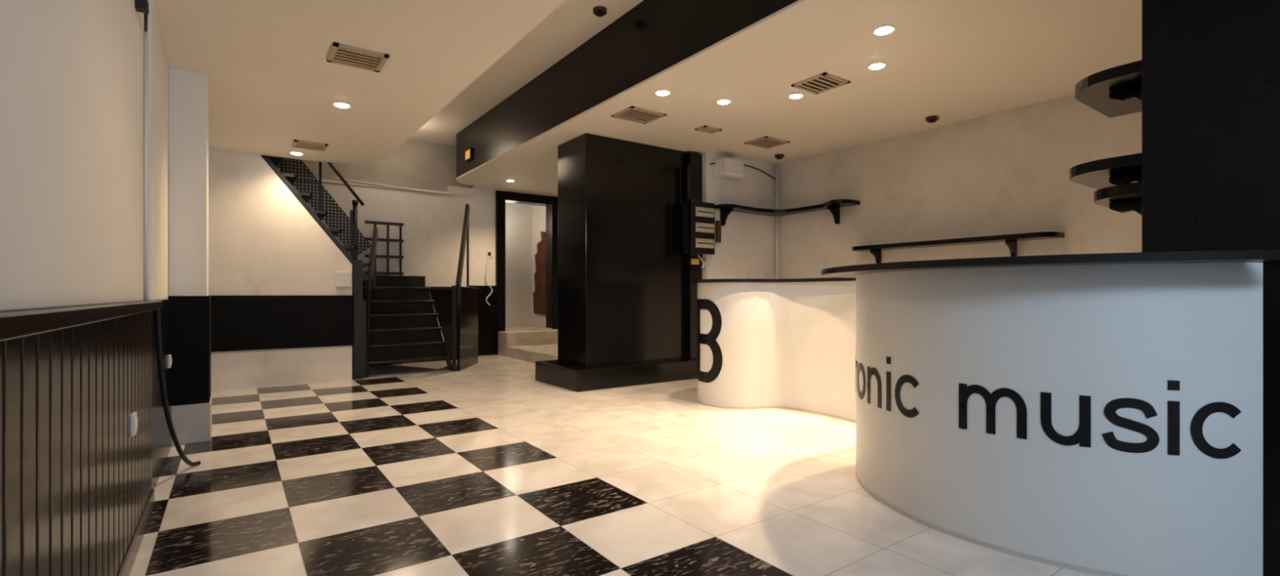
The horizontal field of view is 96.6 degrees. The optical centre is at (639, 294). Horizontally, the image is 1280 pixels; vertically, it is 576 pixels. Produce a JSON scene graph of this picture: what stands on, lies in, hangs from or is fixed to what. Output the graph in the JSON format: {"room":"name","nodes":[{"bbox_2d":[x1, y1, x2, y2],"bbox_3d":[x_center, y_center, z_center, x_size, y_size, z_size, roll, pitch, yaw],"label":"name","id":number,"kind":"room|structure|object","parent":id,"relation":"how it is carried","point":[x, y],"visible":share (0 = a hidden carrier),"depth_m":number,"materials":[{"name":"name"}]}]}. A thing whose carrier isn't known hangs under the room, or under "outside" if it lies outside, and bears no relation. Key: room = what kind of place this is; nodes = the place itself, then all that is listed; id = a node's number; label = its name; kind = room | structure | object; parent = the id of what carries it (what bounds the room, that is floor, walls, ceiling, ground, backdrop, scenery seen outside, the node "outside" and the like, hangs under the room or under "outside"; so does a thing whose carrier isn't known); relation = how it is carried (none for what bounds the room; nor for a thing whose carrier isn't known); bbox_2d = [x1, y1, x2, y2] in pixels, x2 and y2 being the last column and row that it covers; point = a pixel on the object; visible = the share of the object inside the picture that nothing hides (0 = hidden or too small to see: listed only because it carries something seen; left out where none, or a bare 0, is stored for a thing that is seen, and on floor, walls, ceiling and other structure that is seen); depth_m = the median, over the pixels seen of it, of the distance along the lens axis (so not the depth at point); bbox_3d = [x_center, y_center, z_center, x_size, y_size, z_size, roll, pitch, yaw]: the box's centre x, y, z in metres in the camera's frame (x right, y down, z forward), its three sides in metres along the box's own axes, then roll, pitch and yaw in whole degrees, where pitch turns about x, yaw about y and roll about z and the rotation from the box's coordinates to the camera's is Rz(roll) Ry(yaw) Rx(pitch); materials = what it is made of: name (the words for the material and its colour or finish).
{"room":"entertainment venue","nodes":[
{"label":"entertainment venue","id":0,"kind":"room"},
{"bbox_2d":[0,0,142,311],"bbox_3d":[-0.657,-0.760,0.342,0.030,1.580,5.320,0,0,-36],"label":"wall","id":1,"kind":"structure","parent":0,"point":[71,70],"depth_m":1.40,"materials":[{"name":"white paint"}]},
{"bbox_2d":[142,13,168,301],"bbox_3d":[-2.549,-0.823,2.787,0.200,3.706,11.900,0,0,-36],"label":"wall","id":2,"kind":"structure","parent":0,"point":[163,64],"depth_m":3.58,"materials":[{"name":"beige paint"}]},
{"bbox_2d":[0,301,162,575],"bbox_3d":[-0.731,0.530,0.485,0.075,1.000,5.640,0,0,-36],"label":"wainscot","id":3,"kind":"structure","parent":2,"relation":"attached to","point":[77,494],"depth_m":1.37,"materials":[{"name":"brown wood"}]},
{"bbox_2d":[129,412,137,436],"bbox_3d":[-1.934,0.495,2.182,0.016,0.080,0.080,0,0,-36],"label":"power socket","id":4,"kind":"object","parent":3,"relation":"attached to","point":[133,418],"visible":1,"depth_m":2.15,"materials":[{"name":"white plastic"}]},
{"bbox_2d":[134,0,149,301],"bbox_3d":[-2.115,-0.590,2.439,0.040,1.240,0.268,0,0,-36],"label":"cable conduit","id":5,"kind":"object","parent":2,"relation":"attached to","point":[140,6],"visible":0.84,"depth_m":2.53,"materials":[{"name":"white plastic"}]},
{"bbox_2d":[147,0,159,300],"bbox_3d":[-2.651,-0.760,3.114,0.015,1.580,0.450,0,0,-36],"label":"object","id":6,"kind":"object","parent":2,"relation":"attached to","point":[153,26],"visible":0.89,"depth_m":3.00,"materials":[{"name":"beige paint"}]},
{"bbox_2d":[147,298,171,488],"bbox_3d":[-3.539,0.530,4.359,0.020,1.000,3.930,0,0,-36],"label":"wainscot","id":7,"kind":"structure","parent":2,"relation":"attached to","point":[161,435],"depth_m":3.30,"materials":[{"name":"black paint"}]},
{"bbox_2d":[168,355,171,368],"bbox_3d":[-3.027,0.430,3.675,0.016,0.080,0.080,0,0,-36],"label":"power socket","id":8,"kind":"object","parent":7,"relation":"attached to","point":[169,356],"visible":1,"depth_m":3.65,"materials":[{"name":"white plastic"}]},
{"bbox_2d":[153,300,200,466],"bbox_3d":[-2.576,0.529,3.173,0.049,1.001,0.596,0,0,-21],"label":"hanging cable","id":9,"kind":"object","parent":7,"relation":"hanging from","point":[157,313],"visible":0.97,"depth_m":2.98,"materials":[{"name":"black rubber"}]},
{"bbox_2d":[168,67,208,296],"bbox_3d":[-3.220,-0.260,4.077,0.210,2.580,0.320,0,0,-36],"label":"pilaster","id":10,"kind":"object","parent":2,"relation":"attached to","point":[188,91],"visible":0.66,"depth_m":3.95,"materials":[{"name":"beige paint"}]},
{"bbox_2d":[168,296,212,445],"bbox_3d":[-3.215,0.520,4.087,0.230,1.020,0.370,0,0,-36],"label":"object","id":11,"kind":"structure","parent":2,"relation":"attached to","point":[191,316],"depth_m":3.95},
{"bbox_2d":[208,148,351,391],"bbox_3d":[-4.110,-0.260,6.454,1.530,2.580,0.080,0,0,-36],"label":"wall","id":12,"kind":"structure","parent":0,"point":[262,241],"depth_m":6.36,"materials":[{"name":"paint"}]},
{"bbox_2d":[208,295,354,351],"bbox_3d":[-4.070,0.310,6.415,1.550,0.600,0.030,0,0,-36],"label":"wainscot","id":13,"kind":"structure","parent":12,"relation":"attached to","point":[238,322],"depth_m":6.42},
{"bbox_2d":[335,271,351,287],"bbox_3d":[-3.529,-0.180,6.784,0.160,0.180,0.060,0,0,-36],"label":"junction box","id":14,"kind":"object","parent":12,"relation":"attached to","point":[343,279],"visible":1,"depth_m":6.76,"materials":[{"name":"white plastic"}]},
{"bbox_2d":[153,0,565,163],"bbox_3d":[-1.191,-2.013,2.591,1.780,0.926,9.600,0,0,-36],"label":"ceiling","id":15,"kind":"structure","parent":0,"point":[272,84],"depth_m":3.79,"materials":[{"name":"paint"}]},
{"bbox_2d":[289,151,303,155],"bbox_3d":[-3.749,-1.543,6.233,0.135,0.016,0.135,0,0,-36],"label":"recessed light","id":16,"kind":"object","parent":15,"relation":"in","point":[295,153],"visible":1,"depth_m":6.20,"materials":[{"name":"white"}]},
{"bbox_2d":[291,139,328,151],"bbox_3d":[-3.422,-1.542,5.913,0.300,0.015,0.300,0,0,-36],"label":"ceiling vent","id":17,"kind":"object","parent":15,"relation":"in","point":[296,144],"visible":1,"depth_m":5.89,"materials":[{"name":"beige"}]},
{"bbox_2d":[332,101,351,108],"bbox_3d":[-2.428,-1.543,4.645,0.135,0.016,0.135,0,0,-36],"label":"recessed light","id":18,"kind":"object","parent":15,"relation":"in","point":[337,104],"visible":1,"depth_m":4.62,"materials":[{"name":"white"}]},
{"bbox_2d":[326,42,389,72],"bbox_3d":[-1.842,-1.542,3.724,0.320,0.015,0.320,0,0,-36],"label":"ceiling vent","id":19,"kind":"object","parent":15,"relation":"in","point":[340,54],"visible":1,"depth_m":3.71,"materials":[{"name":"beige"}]},
{"bbox_2d":[277,138,495,287],"bbox_3d":[-3.222,-0.723,9.439,6.450,3.506,0.300,0,0,-36],"label":"wall","id":20,"kind":"structure","parent":0,"point":[432,229],"depth_m":9.11,"materials":[{"name":"paint"}]},
{"bbox_2d":[297,176,480,195],"bbox_3d":[-4.248,-1.679,8.555,3.752,0.106,0.182,0,0,-36],"label":"trim","id":21,"kind":"structure","parent":20,"relation":"attached to","point":[359,183],"depth_m":8.70,"materials":[{"name":"paint"}]},
{"bbox_2d":[469,285,496,355],"bbox_3d":[-2.658,0.440,9.639,0.460,1.180,0.030,0,0,-36],"label":"wainscot","id":22,"kind":"structure","parent":20,"relation":"attached to","point":[486,313],"depth_m":9.67,"materials":[{"name":"black paint"}]},
{"bbox_2d":[484,257,492,305],"bbox_3d":[-2.565,-0.223,9.681,0.120,0.817,0.051,0,0,-36],"label":"cable","id":23,"kind":"object","parent":20,"relation":"attached to","point":[488,257],"visible":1,"depth_m":9.66,"materials":[{"name":"white plastic"}]},
{"bbox_2d":[486,250,492,257],"bbox_3d":[-2.564,-0.690,9.714,0.100,0.120,0.017,0,0,-36],"label":"power socket","id":24,"kind":"object","parent":20,"relation":"attached to","point":[489,253],"visible":1,"depth_m":9.71,"materials":[{"name":"white plastic"}]},
{"bbox_2d":[495,190,557,355],"bbox_3d":[-1.992,-0.375,10.221,1.300,2.810,0.260,0,0,-36],"label":"door frame","id":25,"kind":"structure","parent":20,"relation":"attached to","point":[501,197],"depth_m":10.17,"materials":[{"name":"black paint"}]},
{"bbox_2d":[505,203,546,326],"bbox_3d":[-2.386,-0.375,10.806,1.500,2.810,1.150,0,0,-36],"label":"wall","id":26,"kind":"structure","parent":0,"point":[524,224],"depth_m":11.32,"materials":[{"name":"beige paint"}]},
{"bbox_2d":[533,231,546,315],"bbox_3d":[-1.868,-0.460,11.035,0.030,1.740,0.880,0,0,-36],"label":"brick","id":27,"kind":"object","parent":26,"relation":"attached to","point":[540,293],"visible":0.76,"depth_m":11.10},
{"bbox_2d":[408,0,644,146],"bbox_3d":[-0.515,-2.551,5.658,6.850,0.150,14.200,0,0,-36],"label":"ceiling","id":28,"kind":"structure","parent":0,"point":[573,23],"depth_m":6.04,"materials":[{"name":"paint"}]},
{"bbox_2d":[592,5,606,17],"bbox_3d":[-0.348,-2.451,4.953,0.120,0.050,0.120,0,0,-36],"label":"ceiling sensor","id":29,"kind":"object","parent":28,"relation":"attached to","point":[599,11],"visible":1,"depth_m":4.92,"materials":[{"name":"brown plastic"}]},
{"bbox_2d":[505,324,552,331],"bbox_3d":[-2.283,0.820,10.627,1.180,0.420,1.260,0,0,-36],"label":"floor","id":30,"kind":"structure","parent":0,"point":[525,327],"depth_m":10.53,"materials":[{"name":"stone"}]},
{"bbox_2d":[128,355,1098,575],"bbox_3d":[-0.515,1.080,5.658,6.850,0.100,14.200,0,0,-36],"label":"floor","id":31,"kind":"structure","parent":0,"point":[486,468],"depth_m":3.07,"materials":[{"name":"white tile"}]},
{"bbox_2d":[260,155,371,379],"bbox_3d":[-4.195,-0.729,6.956,1.871,3.518,0.955,0,0,-36],"label":"staircase","id":32,"kind":"structure","parent":31,"relation":"on","point":[304,197],"depth_m":7.12,"materials":[{"name":"black metal"}]},
{"bbox_2d":[351,200,358,260],"bbox_3d":[-4.026,-0.725,8.063,0.080,1.210,0.080,0,0,-36],"label":"newel post","id":33,"kind":"object","parent":32,"relation":"attached to","point":[354,202],"visible":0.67,"depth_m":8.04,"materials":[{"name":"black metal"}]},
{"bbox_2d":[362,204,479,377],"bbox_3d":[-3.184,-0.171,8.227,2.000,2.446,1.695,0,0,-36],"label":"staircase","id":34,"kind":"structure","parent":31,"relation":"on","point":[405,320],"depth_m":7.93,"materials":[{"name":"black metal"}]},
{"bbox_2d":[364,220,404,275],"bbox_3d":[-3.841,-0.605,8.577,0.540,0.970,0.040,0,0,-36],"label":"balustrade","id":35,"kind":"object","parent":34,"relation":"on","point":[388,240],"visible":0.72,"depth_m":8.60,"materials":[{"name":"black metal"}]},
{"bbox_2d":[457,286,478,371],"bbox_3d":[-2.451,0.460,8.136,0.041,1.140,0.904,0,0,-1],"label":"panel","id":36,"kind":"object","parent":34,"relation":"attached to","point":[468,297],"visible":1,"depth_m":8.03,"materials":[{"name":"black wood"}]},
{"bbox_2d":[497,328,557,363],"bbox_3d":[-1.107,0.830,9.010,1.290,0.400,2.740,0,0,-36],"label":"steps","id":37,"kind":"structure","parent":31,"relation":"on","point":[535,345],"depth_m":9.50,"materials":[{"name":"stone"}]},
{"bbox_2d":[689,249,1279,575],"bbox_3d":[1.449,0.445,4.013,1.339,1.170,4.667,0,0,-11],"label":"bar counter","id":38,"kind":"object","parent":31,"relation":"on","point":[1100,415],"depth_m":2.19,"materials":[{"name":"white plastic"}]},
{"bbox_2d":[689,249,1279,284],"bbox_3d":[1.449,-0.125,4.013,1.338,0.030,4.667,0,0,-11],"label":"countertop","id":39,"kind":"structure","parent":38,"relation":"on","point":[843,273],"depth_m":2.05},
{"bbox_2d":[557,133,702,367],"bbox_3d":[-0.101,-0.375,6.987,1.630,2.810,0.760,0,0,-36],"label":"column","id":40,"kind":"structure","parent":0,"point":[626,295],"depth_m":6.64,"materials":[{"name":"black wood"}]},
{"bbox_2d":[535,359,697,391],"bbox_3d":[-0.192,0.915,6.977,1.890,0.230,1.030,0,0,-36],"label":"column base","id":41,"kind":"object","parent":40,"relation":"attached to","point":[575,378],"depth_m":6.43,"materials":[{"name":"black wood"}]},
{"bbox_2d":[714,157,743,180],"bbox_3d":[1.126,-1.580,7.189,0.340,0.220,0.200,0,0,-36],"label":"electrical box","id":42,"kind":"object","parent":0,"point":[725,168],"depth_m":7.11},
{"bbox_2d":[699,151,775,279],"bbox_3d":[1.294,-0.375,7.555,1.300,2.810,0.200,0,0,-36],"label":"wall","id":43,"kind":"structure","parent":0,"point":[746,250],"depth_m":7.48,"materials":[{"name":"white paint"}]},
{"bbox_2d":[682,164,721,279],"bbox_3d":[0.766,-0.879,7.038,0.500,1.421,0.184,0,0,-36],"label":"electrical panel","id":44,"kind":"object","parent":43,"relation":"attached to","point":[701,231],"visible":0.99,"depth_m":6.95,"materials":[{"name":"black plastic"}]},
{"bbox_2d":[710,163,778,279],"bbox_3d":[1.371,-0.375,7.454,1.210,2.810,0.052,0,0,-33],"label":"pipe","id":45,"kind":"object","parent":43,"relation":"attached to","point":[776,179],"visible":0.66,"depth_m":7.75,"materials":[{"name":"paint"}]},
{"bbox_2d":[456,0,1142,196],"bbox_3d":[1.414,-1.790,5.686,3.280,0.020,11.600,0,0,-36],"label":"ceiling","id":46,"kind":"structure","parent":0,"point":[954,61],"depth_m":4.69,"materials":[{"name":"paint"}]},
{"bbox_2d":[456,0,798,187],"bbox_3d":[0.276,-2.138,4.871,0.480,0.676,11.600,0,0,-36],"label":"beam","id":47,"kind":"structure","parent":46,"relation":"attached to","point":[652,37],"depth_m":5.21,"materials":[{"name":"black paint"}]},
{"bbox_2d":[465,147,472,162],"bbox_3d":[-2.489,-2.030,8.291,0.035,0.160,0.220,0,0,-36],"label":"exit sign","id":48,"kind":"object","parent":47,"relation":"attached to","point":[468,153],"visible":1,"depth_m":8.23,"materials":[{"name":"orange plastic"}]},
{"bbox_2d":[611,106,666,124],"bbox_3d":[-0.011,-1.772,5.650,0.420,0.015,0.360,0,0,-36],"label":"ceiling vent","id":49,"kind":"object","parent":46,"relation":"in","point":[632,113],"visible":1,"depth_m":5.64,"materials":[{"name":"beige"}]},
{"bbox_2d":[654,88,670,96],"bbox_3d":[0.199,-1.773,5.013,0.135,0.016,0.135,0,0,-36],"label":"recessed light","id":50,"kind":"object","parent":46,"relation":"in","point":[662,92],"visible":1,"depth_m":4.99,"materials":[{"name":"white"}]},
{"bbox_2d":[695,125,721,133],"bbox_3d":[0.736,-1.772,6.135,0.240,0.015,0.160,0,0,-36],"label":"ceiling vent","id":51,"kind":"object","parent":46,"relation":"in","point":[706,129],"visible":1,"depth_m":6.12,"materials":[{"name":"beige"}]},
{"bbox_2d":[715,98,730,104],"bbox_3d":[0.768,-1.773,5.248,0.135,0.016,0.135,0,0,-36],"label":"recessed light","id":52,"kind":"object","parent":46,"relation":"in","point":[722,101],"visible":1,"depth_m":5.22,"materials":[{"name":"white"}]},
{"bbox_2d":[744,136,790,148],"bbox_3d":[1.482,-1.772,6.657,0.400,0.015,0.340,0,0,-36],"label":"ceiling vent","id":53,"kind":"object","parent":46,"relation":"in","point":[766,142],"visible":1,"depth_m":6.65,"materials":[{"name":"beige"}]},
{"bbox_2d":[774,154,784,159],"bbox_3d":[1.778,-1.755,7.274,0.120,0.050,0.120,0,0,-36],"label":"ceiling sensor","id":54,"kind":"object","parent":46,"relation":"attached to","point":[778,157],"visible":1,"depth_m":7.24,"materials":[{"name":"brown plastic"}]},
{"bbox_2d":[788,93,804,98],"bbox_3d":[1.395,-1.773,5.094,0.135,0.016,0.135,0,0,-36],"label":"recessed light","id":55,"kind":"object","parent":46,"relation":"in","point":[794,95],"visible":1,"depth_m":5.07,"materials":[{"name":"white"}]},
{"bbox_2d":[791,71,850,94],"bbox_3d":[1.519,-1.772,4.801,0.340,0.015,0.340,0,0,-36],"label":"ceiling vent","id":56,"kind":"object","parent":46,"relation":"in","point":[824,82],"visible":1,"depth_m":4.79,"materials":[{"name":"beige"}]},
{"bbox_2d":[867,62,886,70],"bbox_3d":[1.837,-1.773,4.426,0.135,0.016,0.135,0,0,-36],"label":"recessed light","id":57,"kind":"object","parent":46,"relation":"in","point":[876,65],"visible":1,"depth_m":4.41,"materials":[{"name":"white"}]},
{"bbox_2d":[873,24,894,35],"bbox_3d":[1.637,-1.773,3.829,0.135,0.016,0.135,0,0,-36],"label":"recessed light","id":58,"kind":"object","parent":46,"relation":"in","point":[885,29],"visible":1,"depth_m":3.81,"materials":[{"name":"white"}]},
{"bbox_2d":[925,115,938,123],"bbox_3d":[2.934,-1.755,5.728,0.120,0.050,0.120,0,0,-36],"label":"ceiling sensor","id":59,"kind":"object","parent":46,"relation":"attached to","point":[931,119],"visible":1,"depth_m":5.70,"materials":[{"name":"brown plastic"}]},
{"bbox_2d":[778,94,1142,279],"bbox_3d":[3.324,-0.823,6.008,0.200,3.706,5.100,0,0,-36],"label":"wall","id":60,"kind":"structure","parent":0,"point":[1006,172],"depth_m":5.82,"materials":[{"name":"paint"}]},
{"bbox_2d":[715,199,860,226],"bbox_3d":[1.759,-0.993,6.969,1.215,0.245,1.285,0,0,-36],"label":"shelf corner","id":61,"kind":"object","parent":60,"relation":"attached to","point":[833,206],"visible":0.95,"depth_m":7.15,"materials":[{"name":"black paint"}]},
{"bbox_2d":[852,231,1064,263],"bbox_3d":[3.118,-0.453,5.891,0.260,0.205,2.050,0,0,-36],"label":"shelf","id":62,"kind":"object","parent":60,"relation":"attached to","point":[1011,240],"depth_m":5.61,"materials":[{"name":"black paint"}]},
{"bbox_2d":[1142,0,1279,575],"bbox_3d":[3.428,-0.375,1.636,1.720,2.810,2.670,0,0,-36],"label":"wall pillar","id":63,"kind":"structure","parent":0,"point":[1211,68],"depth_m":2.04,"materials":[{"name":"black paint"}]},
{"bbox_2d":[1069,152,1142,190],"bbox_3d":[2.183,-0.508,2.577,0.650,0.113,0.310,0,0,-36],"label":"shelf","id":64,"kind":"object","parent":63,"relation":"attached to","point":[1100,174],"visible":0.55,"depth_m":2.44,"materials":[{"name":"black paint"}]},
{"bbox_2d":[1075,60,1142,118],"bbox_3d":[2.188,-0.863,2.569,0.650,0.145,0.290,0,0,-36],"label":"shelf","id":65,"kind":"object","parent":63,"relation":"attached to","point":[1116,91],"visible":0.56,"depth_m":2.46,"materials":[{"name":"black paint"}]},
{"bbox_2d":[1093,182,1142,215],"bbox_3d":[2.148,-0.378,2.497,0.500,0.145,0.220,0,0,-36],"label":"shelf","id":66,"kind":"object","parent":63,"relation":"attached to","point":[1126,197],"visible":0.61,"depth_m":2.42,"materials":[{"name":"black paint"}]}
]}

